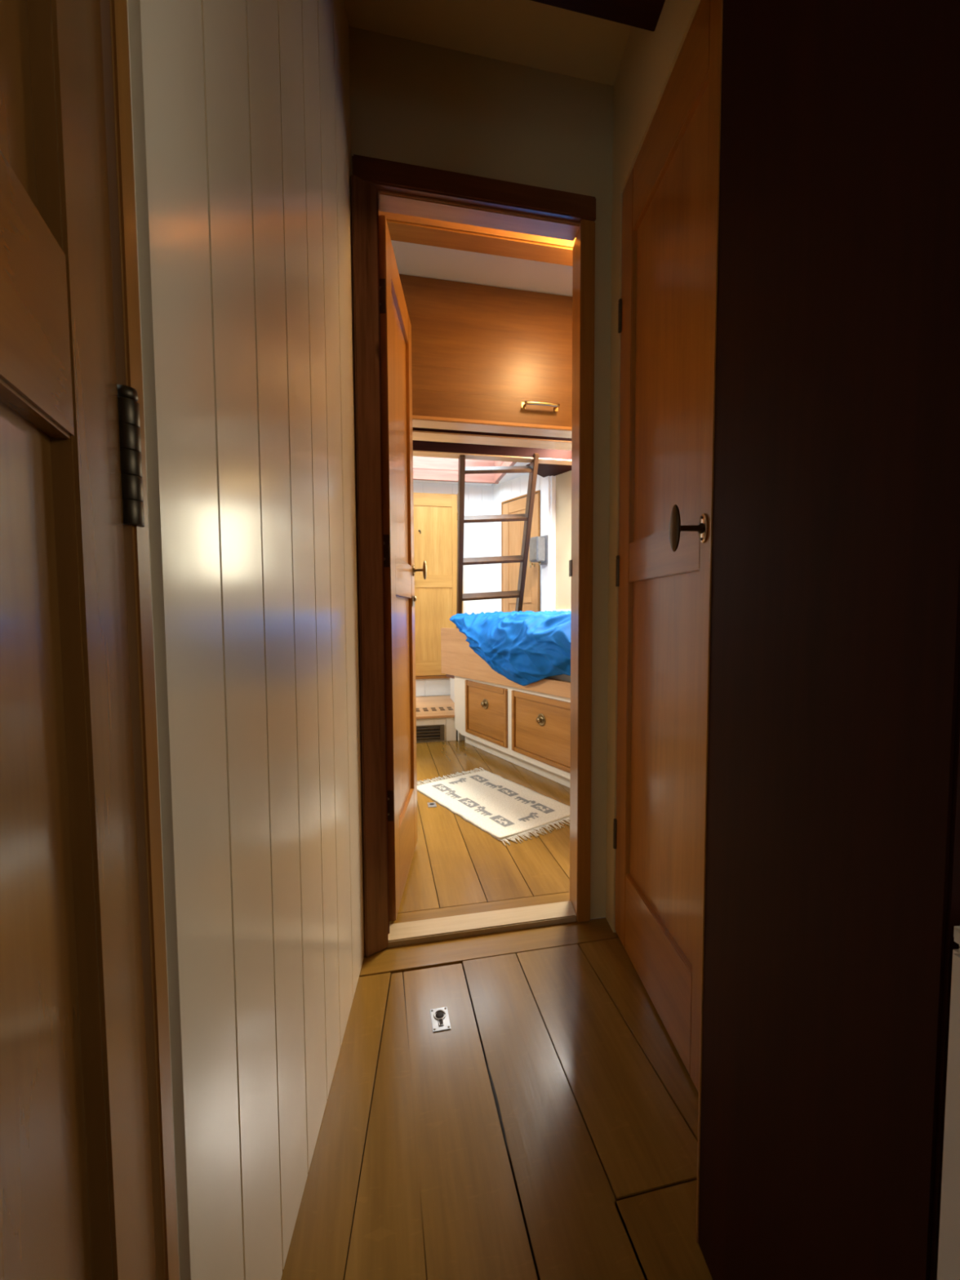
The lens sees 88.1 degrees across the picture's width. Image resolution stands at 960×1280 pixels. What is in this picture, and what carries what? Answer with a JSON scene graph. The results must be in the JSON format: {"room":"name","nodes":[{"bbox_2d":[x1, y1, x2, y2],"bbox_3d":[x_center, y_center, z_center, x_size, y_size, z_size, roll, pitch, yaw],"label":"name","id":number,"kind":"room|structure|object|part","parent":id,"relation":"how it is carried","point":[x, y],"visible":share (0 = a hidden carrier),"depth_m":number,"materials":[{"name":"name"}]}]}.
{"room":"ship interior","nodes":[
{"label":"ship interior","id":0,"kind":"room"},
{"bbox_2d":[126,0,364,1279],"bbox_3d":[-0.284,-0.263,-0.022,0.096,2.370,2.702,0,3,-3],"label":"wall","id":1,"kind":"structure","parent":0,"point":[241,118],"depth_m":0.60,"materials":[{"name":"white wood"}]},
{"bbox_2d":[0,0,156,1279],"bbox_3d":[-0.166,-0.092,0.080,0.049,2.000,0.638,-2,3,-21],"label":"door","id":2,"kind":"structure","parent":1,"relation":"in","point":[76,1188],"depth_m":0.28,"materials":[{"name":"brown wood"}]},
{"bbox_3d":[-0.170,-0.588,0.043,0.014,0.773,0.456,-2,3,-21],"label":"panel","id":3,"kind":"part","parent":2,"relation":"part of","materials":[{"name":"brown wood"}]},
{"bbox_3d":[-0.168,-0.154,0.067,0.037,0.103,0.450,-2,3,-21],"label":"rail","id":4,"kind":"part","parent":2,"relation":"part of","materials":[{"name":"brown wood"}]},
{"bbox_3d":[-0.166,0.292,0.091,0.014,0.800,0.456,-2,3,-21],"label":"panel","id":5,"kind":"part","parent":2,"relation":"part of","materials":[{"name":"brown wood"}]},
{"bbox_2d":[100,0,179,1279],"bbox_3d":[-0.281,-0.109,0.379,0.043,2.020,0.019,0,3,-3],"label":"trim","id":6,"kind":"structure","parent":1,"relation":"attached to","point":[113,13],"depth_m":0.38,"materials":[{"name":"brown wood"}]},
{"bbox_3d":[-0.288,-0.287,0.419,0.056,2.370,0.080,0,3,-3],"label":"corner post","id":7,"kind":"part","parent":1,"relation":"part of","materials":[{"name":"white wood"}]},
{"bbox_2d":[413,482,493,696],"bbox_3d":[-0.708,-0.611,4.274,1.840,2.600,0.080,-1,3,-12],"label":"wall","id":8,"kind":"structure","parent":0,"point":[478,537],"depth_m":4.39,"materials":[{"name":"white paint"}]},
{"bbox_2d":[413,492,457,675],"bbox_3d":[-0.394,-0.474,4.297,0.429,1.572,0.068,-1,3,-12],"label":"door","id":9,"kind":"structure","parent":8,"relation":"in","point":[435,514],"depth_m":4.30,"materials":[{"name":"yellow wood"}]},
{"bbox_3d":[-0.399,0.245,4.353,0.326,0.130,0.029,-1,3,-12],"label":"rail","id":10,"kind":"part","parent":9,"relation":"part of","materials":[{"name":"brown wood"}]},
{"bbox_3d":[-0.406,-1.205,4.274,0.326,0.110,0.029,-1,3,-12],"label":"rail","id":11,"kind":"part","parent":9,"relation":"part of","materials":[{"name":"wood"}]},
{"bbox_3d":[-0.404,-0.857,4.293,0.332,0.595,0.018,-1,3,-12],"label":"panel","id":12,"kind":"part","parent":9,"relation":"part of","materials":[{"name":"brown wood"}]},
{"bbox_3d":[-0.403,-0.509,4.312,0.326,0.110,0.029,-1,3,-12],"label":"rail","id":13,"kind":"part","parent":9,"relation":"part of","materials":[{"name":"brown wood"}]},
{"bbox_3d":[-0.401,-0.137,4.333,0.332,0.643,0.018,-1,3,-12],"label":"panel","id":14,"kind":"part","parent":9,"relation":"part of","materials":[{"name":"brown wood"}]},
{"bbox_2d":[457,493,462,613],"bbox_3d":[-0.172,-0.484,4.369,0.040,1.588,0.026,-1,3,-12],"label":"trim","id":15,"kind":"structure","parent":8,"relation":"attached to","point":[457,494],"depth_m":4.33,"materials":[{"name":"brown wood"}]},
{"bbox_2d":[348,26,613,919],"bbox_3d":[0.480,-0.349,1.484,3.050,2.370,0.055,-1,3,-12],"label":"wall","id":16,"kind":"structure","parent":0,"point":[412,102],"depth_m":1.33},
{"bbox_2d":[378,215,426,920],"bbox_3d":[-0.269,-0.178,1.656,0.139,1.978,0.524,0,3,0],"label":"door","id":17,"kind":"structure","parent":16,"relation":"in","point":[399,571],"depth_m":1.57,"materials":[{"name":"brown wood"}]},
{"bbox_3d":[-0.269,-0.230,1.393,0.030,1.510,0.002,0,3,0],"label":"hinge plate","id":18,"kind":"part","parent":17,"relation":"part of","materials":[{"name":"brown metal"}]},
{"bbox_3d":[-0.274,-1.111,1.607,0.033,0.110,0.352,0,3,0],"label":"rail","id":19,"kind":"part","parent":17,"relation":"part of","materials":[{"name":"brown wood"}]},
{"bbox_3d":[-0.272,-0.660,1.631,0.012,0.801,0.358,0,3,0],"label":"panel","id":20,"kind":"part","parent":17,"relation":"part of","materials":[{"name":"brown wood"}]},
{"bbox_3d":[-0.269,-0.204,1.656,0.033,0.120,0.352,0,3,0],"label":"rail","id":21,"kind":"part","parent":17,"relation":"part of","materials":[{"name":"brown wood"}]},
{"bbox_3d":[-0.267,0.212,1.679,0.012,0.723,0.358,0,3,0],"label":"panel","id":22,"kind":"part","parent":17,"relation":"part of","materials":[{"name":"brown wood"}]},
{"bbox_3d":[-0.265,0.689,1.705,0.033,0.240,0.352,0,3,0],"label":"rail","id":23,"kind":"part","parent":17,"relation":"part of","materials":[{"name":"brown wood"}]},
{"bbox_3d":[-0.246,-0.147,1.872,0.012,0.042,0.065,0,3,0],"label":"lock plate","id":24,"kind":"part","parent":17,"relation":"part of","materials":[{"name":"gold metal"}]},
{"bbox_2d":[350,154,595,956],"bbox_3d":[-0.008,-0.183,1.404,0.701,2.072,0.121,-1,3,-13],"label":"door frame","id":25,"kind":"structure","parent":16,"relation":"attached to","point":[376,184],"depth_m":1.34,"materials":[{"name":"brown wood"}]},
{"bbox_3d":[0.278,-0.220,1.520,0.004,0.050,0.020,-1,3,-12],"label":"strike plate","id":26,"kind":"part","parent":25,"relation":"part of","materials":[{"name":"brown metal"}]},
{"bbox_2d":[391,240,572,485],"bbox_3d":[0.091,-1.431,2.908,3.200,0.340,3.000,-1,3,-12],"label":"ceiling","id":27,"kind":"structure","parent":0,"point":[411,259],"depth_m":2.02,"materials":[{"name":"white paint"}]},
{"bbox_2d":[413,456,516,484],"bbox_3d":[-0.274,-1.559,3.628,1.100,0.500,1.090,-1,3,-12],"label":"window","id":28,"kind":"structure","parent":27,"relation":"attached to","point":[427,468],"depth_m":4.16,"materials":[{"name":"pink glass"}]},
{"bbox_2d":[378,209,575,266],"bbox_3d":[0.352,-1.434,1.791,2.940,0.115,0.090,-1,3,-12],"label":"ceiling beam","id":29,"kind":"structure","parent":27,"relation":"attached to","point":[402,228],"depth_m":1.70,"materials":[{"name":"brown wood"}]},
{"bbox_2d":[399,274,572,438],"bbox_3d":[0.292,-1.219,2.198,2.200,0.578,0.132,-1,3,-12],"label":"overhead cabinet","id":30,"kind":"object","parent":27,"relation":"attached to","point":[485,358],"visible":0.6,"depth_m":2.12,"materials":[{"name":"brown wood"}]},
{"bbox_2d":[412,440,571,465],"bbox_3d":[-0.136,-1.211,3.061,2.490,0.155,0.092,-1,3,-12],"label":"ceiling beam","id":31,"kind":"structure","parent":27,"relation":"attached to","point":[420,448],"depth_m":3.07,"materials":[{"name":"brown wood"}]},
{"bbox_2d":[412,426,571,450],"bbox_3d":[-0.361,-1.144,2.501,1.820,0.225,0.122,-1,3,-12],"label":"ceiling beam","id":32,"kind":"structure","parent":27,"relation":"attached to","point":[418,433],"depth_m":2.57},
{"bbox_2d":[344,0,631,85],"bbox_3d":[0.751,-1.485,0.076,3.050,0.050,2.800,-1,3,-12],"label":"ceiling","id":33,"kind":"structure","parent":0,"point":[526,33],"depth_m":1.24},
{"bbox_2d":[530,0,665,31],"bbox_3d":[-0.007,-1.417,0.909,1.000,0.170,0.210,-1,3,-12],"label":"ceiling beam","id":34,"kind":"structure","parent":33,"relation":"attached to","point":[642,14],"depth_m":1.06,"materials":[{"name":"brown wood"}]},
{"bbox_2d":[280,729,712,1279],"bbox_3d":[0.474,0.854,1.729,3.600,0.061,5.900,-1,3,-12],"label":"floor","id":35,"kind":"structure","parent":0,"point":[598,1104],"depth_m":1.00,"materials":[{"name":"brown wood"}]},
{"bbox_2d":[427,802,436,807],"bbox_3d":[-0.230,0.791,2.383,0.040,0.003,0.060,-1,3,-12],"label":"floor hatch latch","id":36,"kind":"object","parent":35,"relation":"on","point":[429,804],"visible":1,"depth_m":2.38,"materials":[{"name":"metal"}]},
{"bbox_2d":[415,695,456,742],"bbox_3d":[-0.578,0.615,3.916,1.910,0.191,0.852,-1,3,-12],"label":"step","id":37,"kind":"structure","parent":35,"relation":"on","point":[437,709],"depth_m":3.63,"materials":[{"name":"beige paint"}]},
{"bbox_2d":[416,724,444,742],"bbox_3d":[-0.365,0.664,3.531,0.224,0.116,0.012,-1,3,-12],"label":"floor vent","id":38,"kind":"object","parent":37,"relation":"attached to","point":[427,732],"visible":0.78,"depth_m":3.53,"materials":[{"name":"brown metal"}]},
{"bbox_2d":[449,677,454,702],"bbox_3d":[0.036,0.243,4.050,0.500,0.532,0.479,-1,3,-12],"label":"locker","id":39,"kind":"object","parent":37,"relation":"on","point":[451,680],"visible":0.06,"depth_m":4.10,"materials":[{"name":"white paint"}]},
{"bbox_2d":[456,453,539,628],"bbox_3d":[0.091,-0.616,3.527,0.505,1.219,0.910,-1,3,-4],"label":"ladder","id":40,"kind":"object","parent":39,"relation":"on","point":[532,469],"visible":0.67,"depth_m":3.38,"materials":[{"name":"brown wood"}]},
{"bbox_2d":[344,963,537,1279],"bbox_3d":[-0.103,0.891,0.764,0.326,0.031,1.043,-1,3,-12],"label":"floor hatch","id":41,"kind":"object","parent":35,"relation":"on","point":[437,1199],"visible":1,"depth_m":0.84,"materials":[{"name":"brown wood"}]},
{"bbox_3d":[-0.090,0.859,1.125,0.040,0.002,0.064,-1,3,-12],"label":"ring plate","id":42,"kind":"part","parent":41,"relation":"part of","materials":[{"name":"metal"}]},
{"bbox_2d":[417,767,569,846],"bbox_3d":[0.056,0.781,2.447,0.499,0.012,0.897,-3,4,-35],"label":"rug","id":43,"kind":"object","parent":35,"relation":"on","point":[503,808],"visible":0.93,"depth_m":2.38,"materials":[{"name":"fabric"}]},
{"bbox_2d":[440,627,570,787],"bbox_3d":[0.566,0.348,2.999,0.750,0.812,2.018,-2,4,-32],"label":"bunk","id":44,"kind":"object","parent":35,"relation":"on","point":[528,726],"visible":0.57,"depth_m":2.99,"materials":[{"name":"beige paint"}]},
{"bbox_3d":[0.024,0.413,3.193,0.028,0.068,0.068,-2,4,-32],"label":"knob","id":45,"kind":"part","parent":44,"relation":"part of","materials":[{"name":"gold metal"}]},
{"bbox_3d":[0.043,0.467,3.208,0.017,0.297,0.438,-2,4,-32],"label":"drawer panel","id":46,"kind":"part","parent":44,"relation":"part of","materials":[{"name":"brown wood"}]},
{"bbox_3d":[0.040,0.463,3.206,0.030,0.359,0.493,-2,4,-32],"label":"drawer frame","id":47,"kind":"part","parent":44,"relation":"part of","materials":[{"name":"brown wood"}]},
{"bbox_2d":[449,610,570,685],"bbox_3d":[0.549,0.036,2.862,0.848,0.425,1.732,-2,4,-32],"label":"duvet","id":48,"kind":"object","parent":44,"relation":"on","point":[527,647],"visible":0.59,"depth_m":2.71,"materials":[{"name":"blue fabric"}]},
{"bbox_3d":[0.322,0.485,2.768,0.022,0.434,1.872,-2,4,-32],"label":"frame","id":49,"kind":"part","parent":44,"relation":"part of","materials":[{"name":"beige paint"}]},
{"bbox_3d":[0.326,0.438,2.710,0.028,0.068,0.068,-2,4,-32],"label":"knob","id":50,"kind":"part","parent":44,"relation":"part of","materials":[{"name":"gold metal"}]},
{"bbox_3d":[0.341,0.488,2.722,0.030,0.359,0.542,-2,4,-32],"label":"drawer frame","id":51,"kind":"part","parent":44,"relation":"part of","materials":[{"name":"brown wood"}]},
{"bbox_3d":[0.345,0.492,2.725,0.017,0.297,0.487,-2,4,-32],"label":"drawer panel","id":52,"kind":"part","parent":44,"relation":"part of","materials":[{"name":"brown wood"}]},
{"bbox_2d":[546,674,570,681],"bbox_3d":[0.614,0.121,2.930,0.688,0.268,1.830,-2,4,-32],"label":"mattress","id":53,"kind":"object","parent":44,"relation":"on","point":[562,677],"visible":0.02,"depth_m":2.58,"materials":[{"name":"fabric"}]},
{"bbox_2d":[937,925,959,1279],"bbox_3d":[0.516,0.557,0.177,0.350,0.703,0.400,0,3,-3],"label":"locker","id":54,"kind":"object","parent":35,"relation":"on","point":[948,1251],"visible":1,"depth_m":0.35,"materials":[{"name":"brown wood"}]},
{"bbox_2d":[493,470,571,612],"bbox_3d":[1.015,-0.556,3.106,0.095,2.600,3.280,-2,4,-34],"label":"wall","id":55,"kind":"structure","parent":0,"point":[555,491],"depth_m":3.76,"materials":[{"name":"white paint"}]},
{"bbox_2d":[502,493,538,612],"bbox_3d":[0.322,-0.335,4.124,0.078,1.655,0.475,-2,4,-34],"label":"door","id":56,"kind":"structure","parent":55,"relation":"in","point":[513,531],"depth_m":4.13,"materials":[{"name":"brown wood"}]},
{"bbox_3d":[0.338,-1.115,4.094,0.029,0.095,0.307,-2,4,-34],"label":"rail","id":57,"kind":"part","parent":56,"relation":"part of","materials":[{"name":"brown wood"}]},
{"bbox_3d":[0.342,-0.358,4.136,0.029,0.100,0.307,-2,4,-34],"label":"rail","id":58,"kind":"part","parent":56,"relation":"part of","materials":[{"name":"brown wood"}]},
{"bbox_3d":[0.340,-0.738,4.115,0.018,0.668,0.313,-2,4,-34],"label":"panel","id":59,"kind":"part","parent":56,"relation":"part of","materials":[{"name":"brown wood"}]},
{"bbox_3d":[0.344,0.016,4.156,0.018,0.658,0.313,-2,4,-34],"label":"panel","id":60,"kind":"part","parent":56,"relation":"part of","materials":[{"name":"brown wood"}]},
{"bbox_2d":[501,489,540,612],"bbox_3d":[0.332,-0.345,4.128,0.012,1.675,0.504,-2,4,-34],"label":"trim","id":61,"kind":"structure","parent":55,"relation":"attached to","point":[539,491],"depth_m":3.92,"materials":[{"name":"brown wood"}]},
{"bbox_2d":[528,534,548,564],"bbox_3d":[0.445,-0.684,3.772,0.106,0.222,0.110,-2,4,-34],"label":"wall box","id":62,"kind":"object","parent":55,"relation":"attached to","point":[539,545],"visible":0.97,"depth_m":3.75,"materials":[{"name":"grey metal"}]},
{"bbox_3d":[0.486,-0.686,3.793,0.014,0.220,0.100,-2,4,-34],"label":"plate","id":63,"kind":"part","parent":62,"relation":"part of","materials":[{"name":"grey metal"}]},
{"bbox_2d":[525,463,571,477],"bbox_3d":[0.729,-1.221,3.217,0.300,0.030,1.200,-2,4,-34],"label":"shelf","id":64,"kind":"object","parent":55,"relation":"attached to","point":[544,469],"visible":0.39,"depth_m":3.57,"materials":[{"name":"brown wood"}]},
{"bbox_3d":[0.529,-0.318,3.831,0.075,2.050,0.115,-2,4,-34],"label":"corner post","id":65,"kind":"part","parent":55,"relation":"part of","materials":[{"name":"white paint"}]},
{"bbox_3d":[1.242,-0.173,2.775,0.031,0.020,2.445,-2,4,-34],"label":"ledge rail","id":66,"kind":"part","parent":55,"relation":"part of","materials":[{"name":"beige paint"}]},
{"bbox_3d":[1.266,-0.439,2.777,0.028,2.400,2.445,-2,4,-34],"label":"sand panel","id":67,"kind":"part","parent":55,"relation":"part of","materials":[{"name":"paint"}]},
{"bbox_2d":[605,0,700,932],"bbox_3d":[0.446,-0.324,1.037,0.102,2.370,0.840,0,3,-3],"label":"wall","id":68,"kind":"structure","parent":0,"point":[649,58],"depth_m":1.33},
{"bbox_2d":[613,0,720,1092],"bbox_3d":[0.382,-0.161,1.106,0.096,2.020,0.537,0,3,-3],"label":"door","id":69,"kind":"structure","parent":68,"relation":"in","point":[666,304],"depth_m":1.07,"materials":[{"name":"brown wood"}]},
{"bbox_3d":[0.418,0.743,1.156,0.033,0.210,0.373,0,3,-3],"label":"rail","id":70,"kind":"part","parent":69,"relation":"part of","materials":[{"name":"brown wood"}]},
{"bbox_3d":[0.413,-0.191,1.105,0.033,0.100,0.373,0,3,-3],"label":"rail","id":71,"kind":"part","parent":69,"relation":"part of","materials":[{"name":"brown wood"}]},
{"bbox_3d":[0.416,0.249,1.129,0.010,0.788,0.379,0,3,-3],"label":"panel","id":72,"kind":"part","parent":69,"relation":"part of","materials":[{"name":"brown wood"}]},
{"bbox_3d":[0.411,-0.628,1.081,0.010,0.783,0.379,0,3,-3],"label":"panel","id":73,"kind":"part","parent":69,"relation":"part of","materials":[{"name":"brown wood"}]},
{"bbox_3d":[0.409,-1.092,1.056,0.033,0.155,0.373,0,3,-3],"label":"rail","id":74,"kind":"part","parent":69,"relation":"part of","materials":[{"name":"brown wood"}]},
{"bbox_2d":[695,0,959,1279],"bbox_3d":[0.420,-0.295,0.501,0.202,2.370,0.338,0,3,-3],"label":"wall","id":75,"kind":"structure","parent":0,"point":[831,905],"depth_m":0.46,"materials":[{"name":"brown wood"}]}
]}

